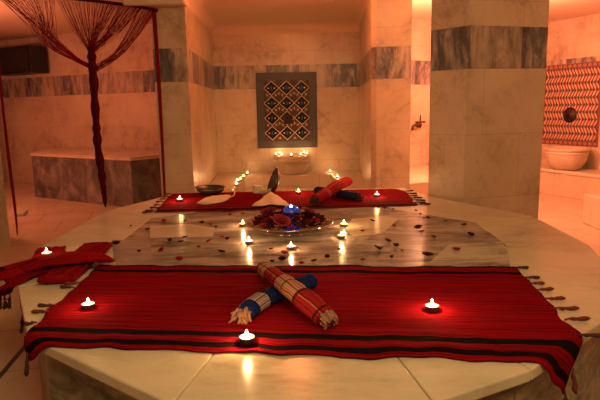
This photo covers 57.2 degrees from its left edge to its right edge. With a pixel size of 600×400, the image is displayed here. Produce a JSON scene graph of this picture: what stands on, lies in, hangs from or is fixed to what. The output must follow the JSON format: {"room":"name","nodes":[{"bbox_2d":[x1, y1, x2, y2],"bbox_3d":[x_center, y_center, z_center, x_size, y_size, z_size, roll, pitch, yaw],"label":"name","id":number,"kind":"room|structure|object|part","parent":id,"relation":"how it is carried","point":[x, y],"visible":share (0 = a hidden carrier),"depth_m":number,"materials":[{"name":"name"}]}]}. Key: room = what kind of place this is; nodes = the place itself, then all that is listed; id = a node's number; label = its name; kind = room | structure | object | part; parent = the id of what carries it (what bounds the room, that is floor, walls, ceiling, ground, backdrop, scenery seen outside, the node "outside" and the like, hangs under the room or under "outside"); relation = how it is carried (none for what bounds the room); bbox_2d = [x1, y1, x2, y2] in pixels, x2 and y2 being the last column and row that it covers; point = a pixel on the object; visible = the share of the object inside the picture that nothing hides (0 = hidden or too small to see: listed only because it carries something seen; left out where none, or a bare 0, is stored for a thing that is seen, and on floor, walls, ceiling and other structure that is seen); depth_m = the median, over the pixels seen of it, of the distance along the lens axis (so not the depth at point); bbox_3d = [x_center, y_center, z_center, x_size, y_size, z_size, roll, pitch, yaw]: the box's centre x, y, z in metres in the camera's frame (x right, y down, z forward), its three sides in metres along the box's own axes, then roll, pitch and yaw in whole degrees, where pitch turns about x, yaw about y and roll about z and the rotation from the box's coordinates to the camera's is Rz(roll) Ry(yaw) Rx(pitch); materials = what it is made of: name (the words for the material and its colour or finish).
{"room":"spa","nodes":[
{"label":"spa","id":0,"kind":"room"},
{"bbox_2d":[0,119,6,181],"bbox_3d":[-5.079,-0.880,3.764,0.120,3.000,11.750,-1,10,0],"label":"wall","id":1,"kind":"structure","parent":0,"point":[1,138],"depth_m":9.28,"materials":[{"name":"beige stone"}]},
{"bbox_2d":[0,153,9,243],"bbox_3d":[-3.016,-0.782,4.888,0.800,2.350,0.320,-1,10,0],"label":"pillar","id":2,"kind":"structure","parent":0,"point":[4,228],"depth_m":4.88,"materials":[{"name":"beige stone"}]},
{"bbox_2d":[0,24,158,182],"bbox_3d":[-3.250,-1.363,8.352,4.187,2.350,0.120,4,11,27],"label":"wall","id":3,"kind":"structure","parent":0,"point":[53,108],"depth_m":8.29,"materials":[{"name":"beige stone"}]},
{"bbox_2d":[0,45,48,75],"bbox_3d":[-4.342,-2.152,8.526,0.950,0.400,0.356,4,11,27],"label":"speaker","id":4,"kind":"object","parent":3,"relation":"attached to","point":[26,59],"depth_m":8.30,"materials":[{"name":"black plastic"}]},
{"bbox_3d":[-4.423,-2.135,8.374,0.870,0.320,0.012,4,11,27],"label":"panel","id":5,"kind":"part","parent":4,"relation":"part of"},
{"bbox_2d":[150,7,217,195],"bbox_3d":[-1.208,-1.036,6.175,0.305,2.350,2.385,-2,10,-2],"label":"pillar","id":6,"kind":"structure","parent":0,"point":[185,44],"depth_m":5.09,"materials":[{"name":"beige stone"}]},
{"bbox_2d":[212,32,359,172],"bbox_3d":[-0.140,-1.240,7.254,1.970,2.350,0.120,-1,10,0],"label":"wall","id":7,"kind":"structure","parent":0,"point":[335,57],"depth_m":7.17,"materials":[{"name":"beige stone"}]},
{"bbox_2d":[256,72,317,147],"bbox_3d":[-0.171,-1.170,7.193,0.788,0.973,0.020,-1,10,0],"label":"tile panel","id":8,"kind":"object","parent":7,"relation":"attached to","point":[278,95],"visible":1,"depth_m":7.18,"materials":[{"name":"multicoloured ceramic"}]},
{"bbox_2d":[284,115,292,123],"bbox_3d":[-0.157,-1.048,7.166,0.115,0.125,0.092,-1,10,0],"label":"spout","id":9,"kind":"object","parent":8,"relation":"attached to","point":[287,118],"visible":1,"depth_m":7.19,"materials":[{"name":"brown metal"}]},
{"bbox_2d":[0,182,599,399],"bbox_3d":[0.010,0.493,4.039,10.400,0.001,11.800,-1,10,0],"label":"floor","id":10,"kind":"structure","parent":0,"point":[46,220],"depth_m":5.22,"materials":[{"name":"stone"}]},
{"bbox_2d":[0,345,24,378],"bbox_3d":[-1.344,0.782,2.481,0.022,0.003,0.640,-2,10,-7],"label":"floor drain","id":11,"kind":"object","parent":10,"relation":"on","point":[22,348],"visible":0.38,"depth_m":2.60,"materials":[{"name":"metal"}]},
{"bbox_2d":[16,207,27,216],"bbox_3d":[-3.257,0.134,6.445,0.120,0.035,0.495,-6,11,-25],"label":"floor slab","id":12,"kind":"structure","parent":10,"relation":"on","point":[20,211],"depth_m":6.34,"materials":[{"name":"beige stone"}]},
{"bbox_2d":[30,147,161,206],"bbox_3d":[-2.869,-0.360,7.593,2.923,0.610,1.049,4,11,28],"label":"bench","id":13,"kind":"object","parent":10,"relation":"on","point":[133,176],"visible":0.62,"depth_m":6.97,"materials":[{"name":"grey stone"}]},
{"bbox_2d":[243,186,325,190],"bbox_3d":[-0.125,0.012,6.389,1.140,0.170,1.195,-1,10,0],"label":"step","id":14,"kind":"structure","parent":10,"relation":"on","point":[293,187],"depth_m":6.81,"materials":[{"name":"stone"}]},
{"bbox_2d":[209,170,367,190],"bbox_3d":[-0.146,-0.094,6.573,1.867,0.318,1.595,-1,10,0],"label":"bench","id":15,"kind":"object","parent":10,"relation":"on","point":[310,178],"visible":0.28,"depth_m":6.95,"materials":[{"name":"stone"}]},
{"bbox_2d":[273,153,310,174],"bbox_3d":[-0.105,-0.462,7.072,0.484,0.240,0.484,-1,10,0],"label":"basin","id":16,"kind":"object","parent":15,"relation":"on","point":[287,165],"visible":0.97,"depth_m":6.89,"materials":[{"name":"stone"}]},
{"bbox_2d":[18,188,599,399],"bbox_3d":[0.042,0.429,2.971,2.754,0.481,3.365,-1,10,0],"label":"platform","id":17,"kind":"object","parent":10,"relation":"on","point":[566,264],"visible":0.59,"depth_m":2.15,"materials":[{"name":"beige stone"}]},
{"bbox_2d":[0,246,65,332],"bbox_3d":[-1.165,0.402,2.507,0.272,0.275,0.660,-2,10,-7],"label":"cloth","id":18,"kind":"object","parent":17,"relation":"on","point":[7,288],"visible":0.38,"depth_m":2.27,"materials":[{"name":"fabric"}]},
{"bbox_2d":[42,248,51,254],"bbox_3d":[-1.189,0.244,2.581,0.046,0.039,0.046,1,10,12],"label":"tealight","id":19,"kind":"object","parent":18,"relation":"on","point":[46,250],"visible":0.69,"depth_m":2.58,"materials":[{"name":"beige wax"}]},
{"bbox_2d":[0,251,114,280],"bbox_3d":[-1.150,0.345,2.389,0.666,0.213,0.341,-1,10,0],"label":"folded towel","id":20,"kind":"object","parent":18,"relation":"on","point":[72,257],"visible":0.95,"depth_m":2.33,"materials":[{"name":"red fabric"}]},
{"bbox_2d":[37,242,112,283],"bbox_3d":[-0.989,0.273,2.460,0.150,0.036,0.564,-2,10,-3],"label":"folded towel","id":21,"kind":"object","parent":17,"relation":"on","point":[58,274],"visible":0.85,"depth_m":2.29,"materials":[{"name":"red fabric"}]},
{"bbox_2d":[245,237,252,243],"bbox_3d":[-0.259,0.203,2.788,0.043,0.036,0.043,2,10,17],"label":"tealight","id":22,"kind":"object","parent":17,"relation":"on","point":[249,241],"visible":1,"depth_m":2.78,"materials":[{"name":"beige wax"}]},
{"bbox_2d":[142,189,430,212],"bbox_3d":[-0.085,0.035,4.134,2.008,0.111,0.927,-1,10,0],"label":"cloth","id":23,"kind":"object","parent":17,"relation":"on","point":[388,197],"visible":0.78,"depth_m":3.99,"materials":[{"name":"fabric"}]},
{"bbox_2d":[195,185,225,194],"bbox_3d":[-0.720,-0.078,4.418,0.244,0.059,0.244,1,10,0],"label":"bowl","id":24,"kind":"object","parent":23,"relation":"on","point":[203,189],"visible":1,"depth_m":4.36,"materials":[{"name":"metal"}]},
{"bbox_2d":[197,188,234,204],"bbox_3d":[-0.628,-0.032,4.115,0.197,0.058,0.434,1,10,14],"label":"mitt","id":25,"kind":"object","parent":23,"relation":"on","point":[219,198],"visible":1,"depth_m":4.03,"materials":[{"name":"beige fabric"}]},
{"bbox_2d":[252,185,262,193],"bbox_3d":[-0.338,-0.086,4.384,0.080,0.072,0.050,-4,10,-17],"label":"soap bar","id":26,"kind":"object","parent":23,"relation":"on","point":[256,188],"visible":0.8,"depth_m":4.36,"materials":[{"name":"beige"}]},
{"bbox_2d":[259,188,270,193],"bbox_3d":[-0.268,-0.066,4.284,0.100,0.045,0.048,-1,10,0],"label":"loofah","id":27,"kind":"object","parent":23,"relation":"on","point":[266,191],"visible":0.86,"depth_m":4.27,"materials":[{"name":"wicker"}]},
{"bbox_2d":[252,191,289,205],"bbox_3d":[-0.247,0.000,3.882,0.244,0.052,0.391,-5,11,-24],"label":"folded cloth","id":28,"kind":"object","parent":23,"relation":"on","point":[270,198],"visible":0.98,"depth_m":3.84,"materials":[{"name":"beige fabric"}]},
{"bbox_2d":[267,168,280,193],"bbox_3d":[-0.205,-0.143,4.241,0.110,0.210,0.224,-4,10,-17],"label":"bowl","id":29,"kind":"object","parent":23,"relation":"on","point":[274,181],"visible":0.86,"depth_m":4.22,"materials":[{"name":"metal"}]},
{"bbox_2d":[309,177,352,205],"bbox_3d":[0.259,-0.076,4.060,0.130,0.134,0.714,3,11,25],"label":"rolled towel","id":30,"kind":"object","parent":23,"relation":"on","point":[336,186],"visible":1,"depth_m":3.88,"materials":[{"name":"red fabric"}]},
{"bbox_2d":[314,187,364,201],"bbox_3d":[0.291,-0.051,4.129,0.098,0.060,0.505,-9,12,-38],"label":"rolled towel","id":31,"kind":"object","parent":23,"relation":"on","point":[343,194],"visible":0.77,"depth_m":4.00,"materials":[{"name":"blue fabric"}]},
{"bbox_2d":[245,216,333,235],"bbox_3d":[-0.058,0.144,3.067,0.496,0.052,0.496,-1,10,0],"label":"tray","id":32,"kind":"object","parent":17,"relation":"on","point":[277,230],"visible":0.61,"depth_m":3.00,"materials":[{"name":"silver metal"}]},
{"bbox_2d":[283,205,299,217],"bbox_3d":[-0.051,0.077,3.216,0.103,0.105,0.103,-1,10,0],"label":"glass candle holder","id":33,"kind":"object","parent":32,"relation":"on","point":[290,208],"visible":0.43,"depth_m":3.18,"materials":[{"name":"blue glass"}]},
{"label":"rose petal","id":34,"kind":"object","parent":32,"relation":"on","visible":0},
{"bbox_2d":[260,206,276,215],"bbox_3d":[-0.179,0.063,3.111,0.094,0.041,0.093,-2,10,-4],"label":"rose","id":35,"kind":"object","parent":34,"relation":"on","point":[268,210],"visible":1,"depth_m":3.11,"materials":[{"name":"red plant"}]},
{"label":"rose petal","id":36,"kind":"object","parent":32,"relation":"in","visible":0},
{"bbox_2d":[302,207,317,214],"bbox_3d":[0.054,0.061,3.093,0.090,0.044,0.095,-4,10,-16],"label":"rose","id":37,"kind":"object","parent":36,"relation":"on","point":[310,211],"visible":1,"depth_m":3.08,"materials":[{"name":"red plant"}]},
{"label":"rose petal","id":38,"kind":"object","parent":32,"relation":"in","visible":0},
{"bbox_2d":[272,214,290,225],"bbox_3d":[-0.096,0.104,2.888,0.099,0.048,0.093,-3,10,-13],"label":"rose","id":39,"kind":"object","parent":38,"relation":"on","point":[279,219],"visible":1,"depth_m":2.89,"materials":[{"name":"red plant"}]},
{"bbox_2d":[287,242,294,249],"bbox_3d":[-0.044,0.220,2.663,0.043,0.036,0.043,-10,13,-42],"label":"tealight","id":40,"kind":"object","parent":17,"relation":"on","point":[289,247],"visible":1,"depth_m":2.65,"materials":[{"name":"beige wax"}]},
{"bbox_2d":[23,265,599,399],"bbox_3d":[-0.021,0.449,1.960,1.901,0.215,0.898,0,10,5],"label":"striped cloth","id":41,"kind":"object","parent":17,"relation":"on","point":[485,313],"visible":0.9,"depth_m":1.79,"materials":[{"name":"red fabric"}]},
{"bbox_2d":[81,297,94,309],"bbox_3d":[-0.735,0.356,1.906,0.046,0.039,0.046,4,11,26],"label":"tealight","id":42,"kind":"object","parent":41,"relation":"on","point":[88,305],"visible":1,"depth_m":1.90,"materials":[{"name":"beige wax"}]},
{"bbox_2d":[81,301,94,309],"bbox_3d":[-0.734,0.366,1.908,0.046,0.017,0.046,4,11,26],"label":"cup","id":43,"kind":"object","parent":42,"relation":"on","point":[88,305],"depth_m":1.90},
{"bbox_2d":[239,329,254,344],"bbox_3d":[-0.154,0.392,1.590,0.046,0.039,0.046,3,11,25],"label":"tealight","id":44,"kind":"object","parent":41,"relation":"on","point":[247,338],"visible":1,"depth_m":1.58,"materials":[{"name":"wax"}]},
{"bbox_2d":[228,273,317,324],"bbox_3d":[-0.087,0.334,1.909,0.102,0.061,0.442,5,12,33],"label":"rolled towel","id":45,"kind":"object","parent":41,"relation":"on","point":[252,306],"visible":0.83,"depth_m":1.82,"materials":[{"name":"blue fabric"}]},
{"bbox_2d":[255,262,337,329],"bbox_3d":[-0.048,0.306,1.926,0.114,0.110,0.615,-6,11,-25],"label":"rolled towel","id":46,"kind":"object","parent":41,"relation":"on","point":[308,302],"visible":1,"depth_m":1.75,"materials":[{"name":"red fabric"}]},
{"bbox_2d":[425,299,438,311],"bbox_3d":[0.438,0.346,1.824,0.046,0.039,0.046,7,12,39],"label":"tealight","id":47,"kind":"object","parent":41,"relation":"on","point":[430,307],"visible":1,"depth_m":1.81,"materials":[{"name":"beige wax"}]},
{"bbox_2d":[425,303,438,311],"bbox_3d":[0.438,0.357,1.825,0.046,0.017,0.046,7,12,39],"label":"cup","id":48,"kind":"object","parent":47,"relation":"on","point":[430,307],"depth_m":1.81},
{"bbox_2d":[338,231,344,238],"bbox_3d":[0.216,0.180,2.865,0.043,0.036,0.043,-4,10,-15],"label":"tealight","id":49,"kind":"object","parent":17,"relation":"on","point":[340,236],"visible":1,"depth_m":2.86,"materials":[{"name":"beige wax"}]},
{"bbox_2d":[340,221,347,226],"bbox_3d":[0.252,0.131,3.151,0.043,0.036,0.043,-5,10,-22],"label":"tealight","id":50,"kind":"object","parent":17,"relation":"on","point":[343,224],"visible":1,"depth_m":3.14,"materials":[{"name":"beige wax"}]},
{"bbox_2d":[422,252,433,255],"bbox_3d":[0.575,0.245,2.484,0.046,0.015,0.046,-6,11,-25],"label":"rose petal","id":51,"kind":"object","parent":17,"relation":"on","point":[424,253],"visible":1,"depth_m":2.48,"materials":[{"name":"red plant"}]},
{"bbox_2d":[410,165,428,195],"bbox_3d":[1.692,-0.149,6.466,1.208,0.390,1.900,-1,10,0],"label":"bench","id":52,"kind":"object","parent":10,"relation":"on","point":[418,175],"visible":0.04,"depth_m":5.74,"materials":[{"name":"stone"}]},
{"bbox_2d":[539,164,599,199],"bbox_3d":[3.529,-0.165,6.537,0.560,0.325,3.250,-6,11,-26],"label":"bench","id":53,"kind":"object","parent":10,"relation":"on","point":[574,184],"visible":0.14,"depth_m":6.71,"materials":[{"name":"stone"}]},
{"bbox_2d":[544,146,590,170],"bbox_3d":[3.325,-0.520,6.865,0.519,0.274,0.519,-1,10,0],"label":"basin","id":54,"kind":"object","parent":53,"relation":"on","point":[568,158],"visible":1,"depth_m":6.70,"materials":[{"name":"stone"}]},
{"bbox_2d":[582,193,599,229],"bbox_3d":[2.963,0.112,5.075,0.480,0.290,0.450,-1,10,0],"label":"marble block","id":55,"kind":"object","parent":10,"relation":"on","point":[591,206],"visible":1,"depth_m":5.14,"materials":[{"name":"white stone"}]},
{"bbox_2d":[0,0,599,40],"bbox_3d":[-0.042,-2.109,3.599,10.400,0.880,11.800,-1,10,0],"label":"ceiling","id":56,"kind":"structure","parent":0,"point":[226,12],"depth_m":6.30,"materials":[{"name":"paint"}]},
{"bbox_2d":[122,0,188,7],"bbox_3d":[-1.263,-1.780,4.811,0.545,0.165,0.170,-1,10,0],"label":"trim","id":57,"kind":"structure","parent":56,"relation":"attached to","point":[148,3],"depth_m":4.74,"materials":[{"name":"paint"}]},
{"bbox_2d":[0,0,165,235],"bbox_3d":[-1.915,-0.765,4.842,1.398,2.125,0.175,-2,10,-5],"label":"curtain","id":58,"kind":"object","parent":57,"relation":"hanging from","point":[92,47],"visible":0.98,"depth_m":4.80,"materials":[{"name":"red fabric"}]},
{"bbox_3d":[-1.941,-1.725,4.753,1.398,0.202,0.029,-2,10,-5],"label":"header rail","id":59,"kind":"part","parent":58,"relation":"part of","materials":[{"name":"brown wood"}]},
{"bbox_2d":[188,0,368,34],"bbox_3d":[-0.148,-2.003,5.949,1.955,0.110,2.240,-1,10,0],"label":"trim","id":60,"kind":"structure","parent":56,"relation":"attached to","point":[199,8],"depth_m":6.99,"materials":[{"name":"paint"}]},
{"bbox_2d":[360,0,411,189],"bbox_3d":[0.900,-1.093,6.265,0.372,2.350,2.124,-1,10,2],"label":"pillar","id":61,"kind":"structure","parent":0,"point":[385,25],"depth_m":5.25,"materials":[{"name":"beige stone"}]},
{"bbox_2d":[410,18,430,166],"bbox_3d":[1.920,-1.287,7.293,2.630,2.350,0.120,-8,12,-34],"label":"wall","id":62,"kind":"structure","parent":0,"point":[421,28],"depth_m":6.92,"materials":[{"name":"beige stone"}]},
{"bbox_2d":[411,115,424,129],"bbox_3d":[1.455,-0.969,6.877,0.197,0.181,0.149,-4,10,-15],"label":"tap","id":63,"kind":"object","parent":62,"relation":"attached to","point":[418,124],"visible":1,"depth_m":6.83,"materials":[{"name":"brown metal"}]},
{"bbox_2d":[428,0,549,218],"bbox_3d":[1.428,-1.081,4.183,0.902,3.000,0.600,-1,10,0],"label":"pillar","id":64,"kind":"structure","parent":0,"point":[489,57],"depth_m":4.03,"materials":[{"name":"beige stone"}]},
{"bbox_2d":[541,13,599,169],"bbox_3d":[3.836,-1.190,6.492,0.120,2.350,3.404,-6,11,-26],"label":"wall","id":65,"kind":"structure","parent":0,"point":[577,39],"depth_m":6.93,"materials":[{"name":"beige stone"}]},
{"bbox_2d":[542,61,599,146],"bbox_3d":[3.471,-1.223,7.070,0.003,1.034,0.843,-6,11,-26],"label":"tile panel","id":66,"kind":"object","parent":65,"relation":"attached to","point":[576,86],"visible":1,"depth_m":7.03,"materials":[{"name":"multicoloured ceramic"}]},
{"bbox_2d":[563,107,576,122],"bbox_3d":[3.436,-1.091,7.066,0.095,0.200,0.200,-6,11,-26],"label":"spout","id":67,"kind":"object","parent":66,"relation":"attached to","point":[569,114],"visible":1,"depth_m":7.06,"materials":[{"name":"brown metal"}]}
]}

